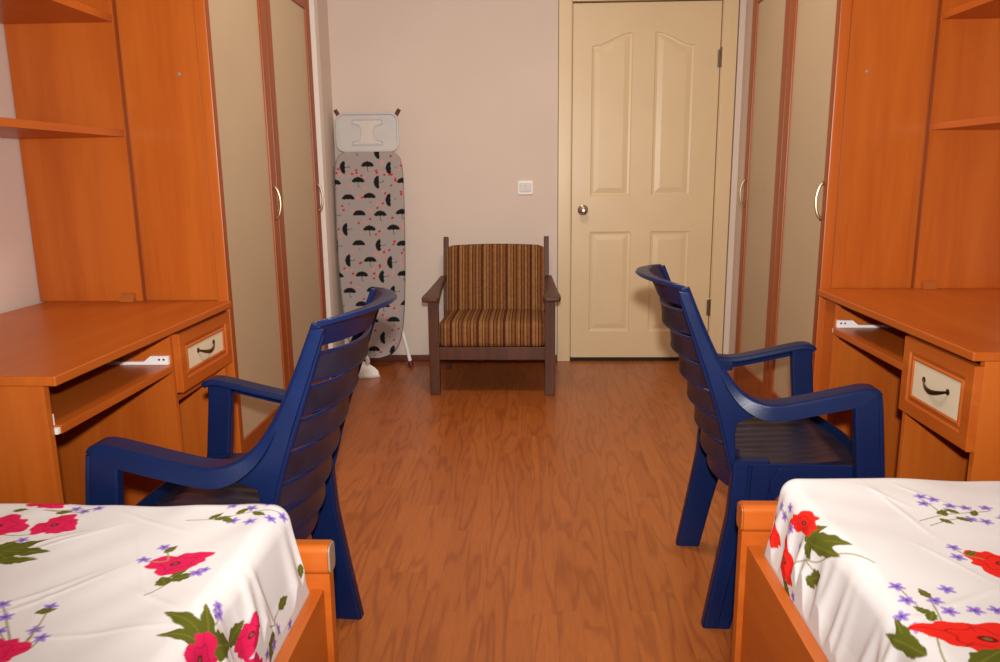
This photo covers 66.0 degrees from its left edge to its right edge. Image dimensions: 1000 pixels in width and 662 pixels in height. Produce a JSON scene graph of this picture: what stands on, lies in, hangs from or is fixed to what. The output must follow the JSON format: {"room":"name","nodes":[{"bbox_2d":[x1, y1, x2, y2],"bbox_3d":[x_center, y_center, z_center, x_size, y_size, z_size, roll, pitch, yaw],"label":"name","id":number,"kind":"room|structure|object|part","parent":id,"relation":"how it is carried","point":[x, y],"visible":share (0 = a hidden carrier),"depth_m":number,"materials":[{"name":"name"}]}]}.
{"room":"dormitory bedroom","nodes":[
{"label":"dormitory bedroom","id":0,"kind":"room"},
{"bbox_2d":[0,23,45,313],"bbox_3d":[-1.606,-0.555,1.887,0.100,2.600,5.290,0,12,2],"label":"wall","id":1,"kind":"structure","parent":0,"point":[19,288],"depth_m":2.42,"materials":[{"name":"paint"}]},
{"bbox_2d":[317,0,344,346],"bbox_3d":[-1.222,-1.000,4.032,0.495,2.600,0.880,0,12,2],"label":"wall","id":2,"kind":"structure","parent":0,"point":[321,4],"depth_m":4.34,"materials":[{"name":"paint"}]},
{"bbox_2d":[309,0,335,378],"bbox_3d":[-0.942,-0.708,4.035,0.063,2.020,0.070,0,12,2],"label":"trim","id":3,"kind":"structure","parent":2,"relation":"attached to","point":[313,9],"depth_m":3.97,"materials":[{"name":"white wood"}]},
{"bbox_2d":[292,361,778,661],"bbox_3d":[0.089,0.754,2.139,3.460,0.100,5.390,0,12,2],"label":"floor","id":4,"kind":"structure","parent":0,"point":[491,517],"depth_m":2.56,"materials":[{"name":"laminate"}]},
{"bbox_2d":[0,300,233,505],"bbox_3d":[-1.205,0.348,2.149,0.627,0.718,0.978,0,12,2],"label":"desk","id":5,"kind":"object","parent":4,"relation":"on","point":[75,375],"visible":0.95,"depth_m":2.15,"materials":[{"name":"laminate"}]},
{"bbox_3d":[-1.238,0.454,1.686,0.590,0.696,0.018,0,12,2],"label":"panel","id":6,"kind":"part","parent":5,"relation":"part of","materials":[{"name":"laminate"}]},
{"bbox_2d":[0,0,146,301],"bbox_3d":[-1.373,-0.633,1.957,0.351,1.284,0.972,0,12,2],"label":"shelf unit","id":7,"kind":"object","parent":5,"relation":"on","point":[71,127],"visible":1,"depth_m":2.44,"materials":[{"name":"laminate"}]},
{"bbox_3d":[-1.379,-0.863,1.909,0.345,0.022,0.935,0,12,2],"label":"shelf","id":8,"kind":"part","parent":7,"relation":"part of","materials":[{"name":"laminate"}]},
{"bbox_3d":[-1.375,-0.528,1.978,0.345,0.022,0.935,0,12,2],"label":"shelf","id":9,"kind":"part","parent":7,"relation":"part of","materials":[{"name":"laminate"}]},
{"bbox_2d":[49,365,172,433],"bbox_3d":[-1.115,0.158,1.910,0.378,0.020,0.524,0,12,2],"label":"keyboard tray","id":10,"kind":"object","parent":5,"relation":"on","point":[74,401],"depth_m":1.92,"materials":[{"name":"laminate"}]},
{"bbox_3d":[-1.215,0.340,2.240,0.590,0.696,0.018,0,12,2],"label":"divider panel","id":11,"kind":"part","parent":5,"relation":"part of","materials":[{"name":"laminate"}]},
{"bbox_2d":[178,372,216,399],"bbox_3d":[-1.212,0.176,2.392,0.535,0.016,0.345,0,12,2],"label":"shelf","id":12,"kind":"object","parent":5,"relation":"attached to","point":[180,395],"depth_m":2.37,"materials":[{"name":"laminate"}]},
{"bbox_3d":[-1.115,0.056,2.370,0.440,0.170,0.367,0,12,2],"label":"drawer","id":13,"kind":"part","parent":5,"relation":"part of","materials":[{"name":"laminate"}]},
{"bbox_3d":[-0.903,0.056,2.362,0.004,0.061,0.258,0,12,2],"label":"drawer panel","id":14,"kind":"part","parent":5,"relation":"part of","materials":[{"name":"beige wood"}]},
{"bbox_3d":[-0.893,0.052,2.361,0.020,0.028,0.130,0,12,2],"label":"drawer handle","id":15,"kind":"part","parent":5,"relation":"part of","materials":[{"name":"brown metal"}]},
{"bbox_3d":[-1.201,0.267,2.596,0.590,0.696,0.018,0,12,2],"label":"panel","id":16,"kind":"part","parent":5,"relation":"part of","materials":[{"name":"laminate"}]},
{"bbox_2d":[115,0,329,452],"bbox_3d":[-1.172,-0.572,3.042,0.657,2.160,1.178,0,12,2],"label":"wardrobe","id":17,"kind":"object","parent":4,"relation":"on","point":[219,94],"visible":0.59,"depth_m":2.61,"materials":[{"name":"laminate"}]},
{"bbox_3d":[-0.901,-0.556,2.720,0.039,2.058,0.564,0,12,2],"label":"door","id":18,"kind":"part","parent":17,"relation":"part of","materials":[{"name":"laminate"}]},
{"bbox_3d":[-0.898,-0.460,2.726,0.016,1.617,0.476,0,12,2],"label":"door panel","id":19,"kind":"part","parent":17,"relation":"part of","materials":[{"name":"beige wood"}]},
{"bbox_3d":[-0.860,-0.497,2.982,0.028,0.136,0.017,0,12,2],"label":"door handle","id":20,"kind":"part","parent":17,"relation":"part of","materials":[{"name":"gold metal"}]},
{"bbox_3d":[-0.874,-0.582,3.317,0.016,1.617,0.494,0,12,2],"label":"door panel","id":21,"kind":"part","parent":17,"relation":"part of","materials":[{"name":"beige wood"}]},
{"bbox_3d":[-0.877,-0.675,3.297,0.039,2.058,0.610,0,12,2],"label":"door","id":22,"kind":"part","parent":17,"relation":"part of","materials":[{"name":"laminate"}]},
{"bbox_3d":[-0.836,-0.621,3.584,0.028,0.136,0.017,0,12,2],"label":"door handle","id":23,"kind":"part","parent":17,"relation":"part of","materials":[{"name":"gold metal"}]},
{"bbox_2d":[85,287,396,619],"bbox_3d":[-0.503,0.354,1.704,0.579,0.870,0.553,0,12,5],"label":"armchair","id":24,"kind":"object","parent":4,"relation":"on","point":[301,481],"visible":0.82,"depth_m":1.53,"materials":[{"name":"blue plastic"}]},
{"bbox_3d":[-0.763,0.528,1.507,0.101,0.614,0.050,0,12,5],"label":"leg","id":25,"kind":"part","parent":24,"relation":"part of","materials":[{"name":"blue plastic"}]},
{"bbox_3d":[-0.550,0.138,1.427,0.455,0.309,0.059,0,12,5],"label":"armrest","id":26,"kind":"part","parent":24,"relation":"part of","materials":[{"name":"blue plastic"}]},
{"bbox_3d":[-0.717,0.427,1.997,0.101,0.614,0.050,0,12,5],"label":"leg","id":27,"kind":"part","parent":24,"relation":"part of","materials":[{"name":"blue plastic"}]},
{"bbox_3d":[-0.607,0.372,1.718,0.348,0.048,0.450,0,12,5],"label":"seat","id":28,"kind":"part","parent":24,"relation":"part of","materials":[{"name":"plastic"}]},
{"bbox_3d":[-0.507,0.045,1.878,0.455,0.309,0.059,0,12,5],"label":"armrest","id":29,"kind":"part","parent":24,"relation":"part of","materials":[{"name":"blue plastic"}]},
{"bbox_3d":[-0.369,0.191,1.658,0.306,0.535,0.462,0,12,5],"label":"backrest","id":30,"kind":"part","parent":24,"relation":"part of","materials":[{"name":"blue plastic"}]},
{"bbox_3d":[-0.430,0.522,1.954,0.147,0.440,0.044,0,12,5],"label":"leg","id":31,"kind":"part","parent":24,"relation":"part of","materials":[{"name":"blue plastic"}]},
{"bbox_2d":[274,539,338,661],"bbox_3d":[-0.900,0.732,0.509,1.104,0.620,2.015,0,12,2],"label":"frame","id":32,"kind":"object","parent":4,"relation":"on","point":[312,637],"visible":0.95,"depth_m":1.41,"materials":[{"name":"laminate"}]},
{"bbox_2d":[0,503,309,661],"bbox_3d":[-0.867,0.621,0.537,0.956,0.270,1.896,0,12,2],"label":"bedspread","id":33,"kind":"object","parent":32,"relation":"on","point":[79,583],"visible":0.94,"depth_m":1.16,"materials":[{"name":"fabric"}]},
{"bbox_3d":[-0.376,0.830,0.498,0.024,0.311,1.974,0,12,2],"label":"rail","id":34,"kind":"part","parent":32,"relation":"part of","materials":[{"name":"laminate"}]},
{"bbox_3d":[-0.862,0.614,1.492,1.100,0.454,0.042,0,12,2],"label":"footboard","id":35,"kind":"part","parent":32,"relation":"part of","materials":[{"name":"laminate"}]},
{"bbox_2d":[359,356,379,378],"bbox_3d":[-0.786,0.188,4.336,0.224,0.141,0.108,2,12,10],"label":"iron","id":36,"kind":"object","parent":4,"relation":"on","point":[367,370],"visible":0.3,"depth_m":4.31,"materials":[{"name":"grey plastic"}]},
{"bbox_3d":[-0.811,0.172,4.338,0.166,0.110,0.026,2,12,10],"label":"handle","id":37,"kind":"part","parent":36,"relation":"part of","materials":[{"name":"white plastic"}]},
{"bbox_2d":[334,108,413,366],"bbox_3d":[-0.728,-0.522,4.459,0.425,1.481,0.153,0,12,2],"label":"ironing board","id":38,"kind":"object","parent":4,"relation":"on","point":[369,179],"visible":0.84,"depth_m":4.40,"materials":[{"name":"printed fabric"},{"name":"white metal"},{"name":"light grey plastic"}]},
{"bbox_3d":[-0.713,-0.510,4.468,0.385,1.403,0.027,3,12,15],"label":"leg","id":39,"kind":"part","parent":38,"relation":"part of","materials":[{"name":"white metal"}]},
{"bbox_2d":[422,236,560,394],"bbox_3d":[-0.031,-0.102,4.160,0.696,0.765,0.672,0,12,2],"label":"armchair","id":40,"kind":"object","parent":4,"relation":"on","point":[499,300],"visible":1,"depth_m":4.14,"materials":[{"name":"brown fabric"}]},
{"bbox_3d":[-0.337,-0.228,4.100,0.090,0.060,0.580,0,12,2],"label":"armrest","id":41,"kind":"part","parent":40,"relation":"part of","materials":[{"name":"brown wood"}]},
{"bbox_3d":[-0.334,0.087,3.932,0.052,0.492,0.035,0,12,2],"label":"leg","id":42,"kind":"part","parent":40,"relation":"part of","materials":[{"name":"brown wood"}]},
{"bbox_3d":[-0.306,-0.157,4.439,0.028,0.765,0.127,0,12,2],"label":"post","id":43,"kind":"part","parent":40,"relation":"part of","materials":[{"name":"brown wood"}]},
{"bbox_2d":[439,309,544,346],"bbox_3d":[-0.031,-0.022,4.150,0.552,0.162,0.532,0,12,2],"label":"seat cushion","id":44,"kind":"object","parent":40,"relation":"on","point":[458,327],"depth_m":3.90,"materials":[{"name":"fabric"}]},
{"bbox_3d":[-0.040,0.113,3.926,0.550,0.066,0.024,0,12,2],"label":"rail","id":45,"kind":"part","parent":40,"relation":"part of","materials":[{"name":"brown wood"}]},
{"bbox_2d":[446,244,544,311],"bbox_3d":[-0.024,-0.287,4.336,0.552,0.404,0.170,0,12,2],"label":"cushion","id":46,"kind":"object","parent":40,"relation":"on","point":[478,276],"depth_m":4.28,"materials":[{"name":"fabric"}]},
{"bbox_3d":[0.266,-0.158,4.415,0.028,0.765,0.127,0,12,2],"label":"post","id":47,"kind":"part","parent":40,"relation":"part of","materials":[{"name":"brown wood"}]},
{"bbox_3d":[0.253,0.086,3.908,0.052,0.492,0.035,0,12,2],"label":"leg","id":48,"kind":"part","parent":40,"relation":"part of","materials":[{"name":"brown wood"}]},
{"bbox_3d":[0.269,-0.229,4.075,0.090,0.060,0.580,0,12,2],"label":"armrest","id":49,"kind":"part","parent":40,"relation":"part of","materials":[{"name":"brown wood"}]},
{"bbox_2d":[635,264,884,628],"bbox_3d":[0.644,0.270,2.055,0.579,0.870,0.553,0,12,4],"label":"armchair","id":50,"kind":"object","parent":4,"relation":"on","point":[753,445],"visible":0.95,"depth_m":1.88,"materials":[{"name":"blue plastic"}]},
{"bbox_3d":[0.506,0.105,2.031,0.306,0.535,0.462,0,12,4],"label":"backrest","id":51,"kind":"part","parent":50,"relation":"part of","materials":[{"name":"blue plastic"}]},
{"bbox_3d":[0.611,0.437,2.313,0.147,0.440,0.044,0,12,4],"label":"leg","id":52,"kind":"part","parent":50,"relation":"part of","materials":[{"name":"blue plastic"}]},
{"bbox_3d":[0.578,0.524,1.891,0.147,0.440,0.044,0,12,4],"label":"leg","id":53,"kind":"part","parent":50,"relation":"part of","materials":[{"name":"blue plastic"}]},
{"bbox_3d":[0.681,-0.039,2.225,0.455,0.309,0.059,0,12,4],"label":"armrest","id":54,"kind":"part","parent":50,"relation":"part of","materials":[{"name":"blue plastic"}]},
{"bbox_3d":[0.748,0.289,2.051,0.348,0.048,0.450,0,12,4],"label":"seat","id":55,"kind":"part","parent":50,"relation":"part of","materials":[{"name":"plastic"}]},
{"bbox_3d":[0.646,0.054,1.773,0.455,0.309,0.059,0,12,4],"label":"armrest","id":56,"kind":"part","parent":50,"relation":"part of","materials":[{"name":"blue plastic"}]},
{"bbox_3d":[0.902,0.346,2.308,0.101,0.614,0.050,0,12,4],"label":"leg","id":57,"kind":"part","parent":50,"relation":"part of","materials":[{"name":"blue plastic"}]},
{"bbox_3d":[0.864,0.447,1.817,0.101,0.614,0.050,0,12,4],"label":"leg","id":58,"kind":"part","parent":50,"relation":"part of","materials":[{"name":"blue plastic"}]},
{"bbox_2d":[731,500,828,661],"bbox_3d":[1.004,0.690,0.616,1.104,0.620,2.015,0,12,2],"label":"frame","id":59,"kind":"object","parent":4,"relation":"on","point":[768,626],"visible":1,"depth_m":1.52,"materials":[{"name":"laminate"}]},
{"bbox_3d":[1.046,0.572,1.598,1.100,0.454,0.042,0,12,2],"label":"footboard","id":60,"kind":"part","parent":59,"relation":"part of","materials":[{"name":"laminate"}]},
{"bbox_3d":[0.482,0.790,0.647,0.024,0.311,1.974,0,12,2],"label":"rail","id":61,"kind":"part","parent":59,"relation":"part of","materials":[{"name":"laminate"}]},
{"bbox_2d":[764,478,999,661],"bbox_3d":[0.972,0.589,0.631,0.956,0.258,1.896,0,12,2],"label":"bedspread","id":62,"kind":"object","parent":59,"relation":"on","point":[876,569],"visible":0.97,"depth_m":1.23,"materials":[{"name":"fabric"}]},
{"bbox_2d":[733,0,938,398],"bbox_3d":[1.418,-0.605,3.068,0.657,2.160,1.038,0,12,2],"label":"wardrobe","id":63,"kind":"object","parent":4,"relation":"on","point":[839,90],"visible":0.59,"depth_m":2.65,"materials":[{"name":"laminate"}]},
{"bbox_3d":[1.124,-0.639,3.571,0.028,0.136,0.017,0,12,2],"label":"door handle","id":64,"kind":"part","parent":63,"relation":"part of","materials":[{"name":"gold metal"}]},
{"bbox_3d":[1.144,-0.701,3.320,0.039,2.058,0.525,0,12,2],"label":"door","id":65,"kind":"part","parent":63,"relation":"part of","materials":[{"name":"laminate"}]},
{"bbox_3d":[1.143,-0.607,3.340,0.016,1.617,0.409,0,12,2],"label":"door panel","id":66,"kind":"part","parent":63,"relation":"part of","materials":[{"name":"beige wood"}]},
{"bbox_3d":[1.122,-0.500,2.820,0.016,1.617,0.415,0,12,2],"label":"door panel","id":67,"kind":"part","parent":63,"relation":"part of","materials":[{"name":"beige wood"}]},
{"bbox_3d":[1.123,-0.596,2.812,0.039,2.058,0.509,0,12,2],"label":"door","id":68,"kind":"part","parent":63,"relation":"part of","materials":[{"name":"laminate"}]},
{"bbox_3d":[1.086,-0.443,2.622,0.028,0.136,0.017,0,12,2],"label":"door handle","id":69,"kind":"part","parent":63,"relation":"part of","materials":[{"name":"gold metal"}]},
{"bbox_2d":[818,288,999,480],"bbox_3d":[1.388,0.300,2.248,0.627,0.718,0.972,0,12,2],"label":"desk","id":70,"kind":"object","parent":4,"relation":"on","point":[933,355],"visible":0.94,"depth_m":2.11,"materials":[{"name":"laminate"}]},
{"bbox_3d":[1.418,0.227,2.658,0.590,0.696,0.083,0,12,2],"label":"panel","id":71,"kind":"part","parent":70,"relation":"part of","materials":[{"name":"laminate"}]},
{"bbox_2d":[833,328,909,369],"bbox_3d":[1.290,0.048,2.322,0.378,0.020,0.488,0,12,2],"label":"keyboard tray","id":72,"kind":"object","parent":70,"relation":"on","point":[887,344],"depth_m":2.38,"materials":[{"name":"laminate"}]},
{"bbox_3d":[1.396,0.340,2.108,0.590,0.696,0.018,0,12,2],"label":"divider panel","id":73,"kind":"part","parent":70,"relation":"part of","materials":[{"name":"laminate"}]},
{"bbox_3d":[1.069,0.141,1.905,0.020,0.028,0.130,0,12,2],"label":"drawer handle","id":74,"kind":"part","parent":70,"relation":"part of","materials":[{"name":"brown metal"}]},
{"bbox_3d":[1.079,0.145,1.905,0.004,0.093,0.223,0,12,2],"label":"drawer panel","id":75,"kind":"part","parent":70,"relation":"part of","materials":[{"name":"beige wood"}]},
{"bbox_3d":[1.292,0.145,1.897,0.440,0.202,0.332,0,12,2],"label":"drawer","id":76,"kind":"part","parent":70,"relation":"part of","materials":[{"name":"laminate"}]},
{"bbox_2d":[911,0,999,288],"bbox_3d":[1.549,-0.680,2.035,0.324,1.284,0.978,0,12,2],"label":"shelf unit","id":77,"kind":"object","parent":70,"relation":"on","point":[957,241],"visible":1,"depth_m":2.54,"materials":[{"name":"laminate"}]},
{"bbox_3d":[1.553,-0.575,2.056,0.318,0.022,0.940,0,12,2],"label":"shelf","id":78,"kind":"part","parent":77,"relation":"part of","materials":[{"name":"laminate"}]},
{"bbox_3d":[1.549,-0.910,1.987,0.318,0.022,0.940,0,12,2],"label":"shelf","id":79,"kind":"part","parent":77,"relation":"part of","materials":[{"name":"laminate"}]},
{"bbox_3d":[1.383,0.406,1.787,0.590,0.696,0.018,0,12,2],"label":"panel","id":80,"kind":"part","parent":70,"relation":"part of","materials":[{"name":"laminate"}]},
{"bbox_2d":[327,0,745,354],"bbox_3d":[0.179,-1.102,4.456,3.460,2.600,0.100,0,12,2],"label":"wall","id":81,"kind":"structure","parent":0,"point":[473,84],"depth_m":4.39,"materials":[{"name":"paint"}]},
{"bbox_2d":[364,355,556,360],"bbox_3d":[-0.301,0.164,4.678,1.288,0.040,0.014,0,12,2],"label":"baseboard","id":82,"kind":"structure","parent":81,"relation":"attached to","point":[390,357],"depth_m":4.68,"materials":[{"name":"brown wood"}]},
{"bbox_2d":[518,181,532,193],"bbox_3d":[0.147,-0.830,4.453,0.088,0.078,0.018,0,12,2],"label":"light switch","id":83,"kind":"object","parent":81,"relation":"attached to","point":[524,187],"visible":1,"depth_m":4.45,"materials":[{"name":"white plastic"}]},
{"bbox_2d":[557,0,738,360],"bbox_3d":[0.825,-0.854,4.426,0.982,2.112,0.108,0,12,2],"label":"door","id":84,"kind":"structure","parent":81,"relation":"in","point":[646,101],"depth_m":4.42,"materials":[{"name":"wood"}]},
{"bbox_3d":[0.481,-0.698,4.450,0.061,0.061,0.066,0,12,2],"label":"knob","id":85,"kind":"part","parent":84,"relation":"part of","materials":[{"name":"metal"}]},
{"bbox_2d":[728,0,752,353],"bbox_3d":[1.565,-1.014,3.958,0.451,2.600,0.800,0,12,2],"label":"wall","id":86,"kind":"structure","parent":0,"point":[749,3],"depth_m":4.33,"materials":[{"name":"paint"}]}
]}

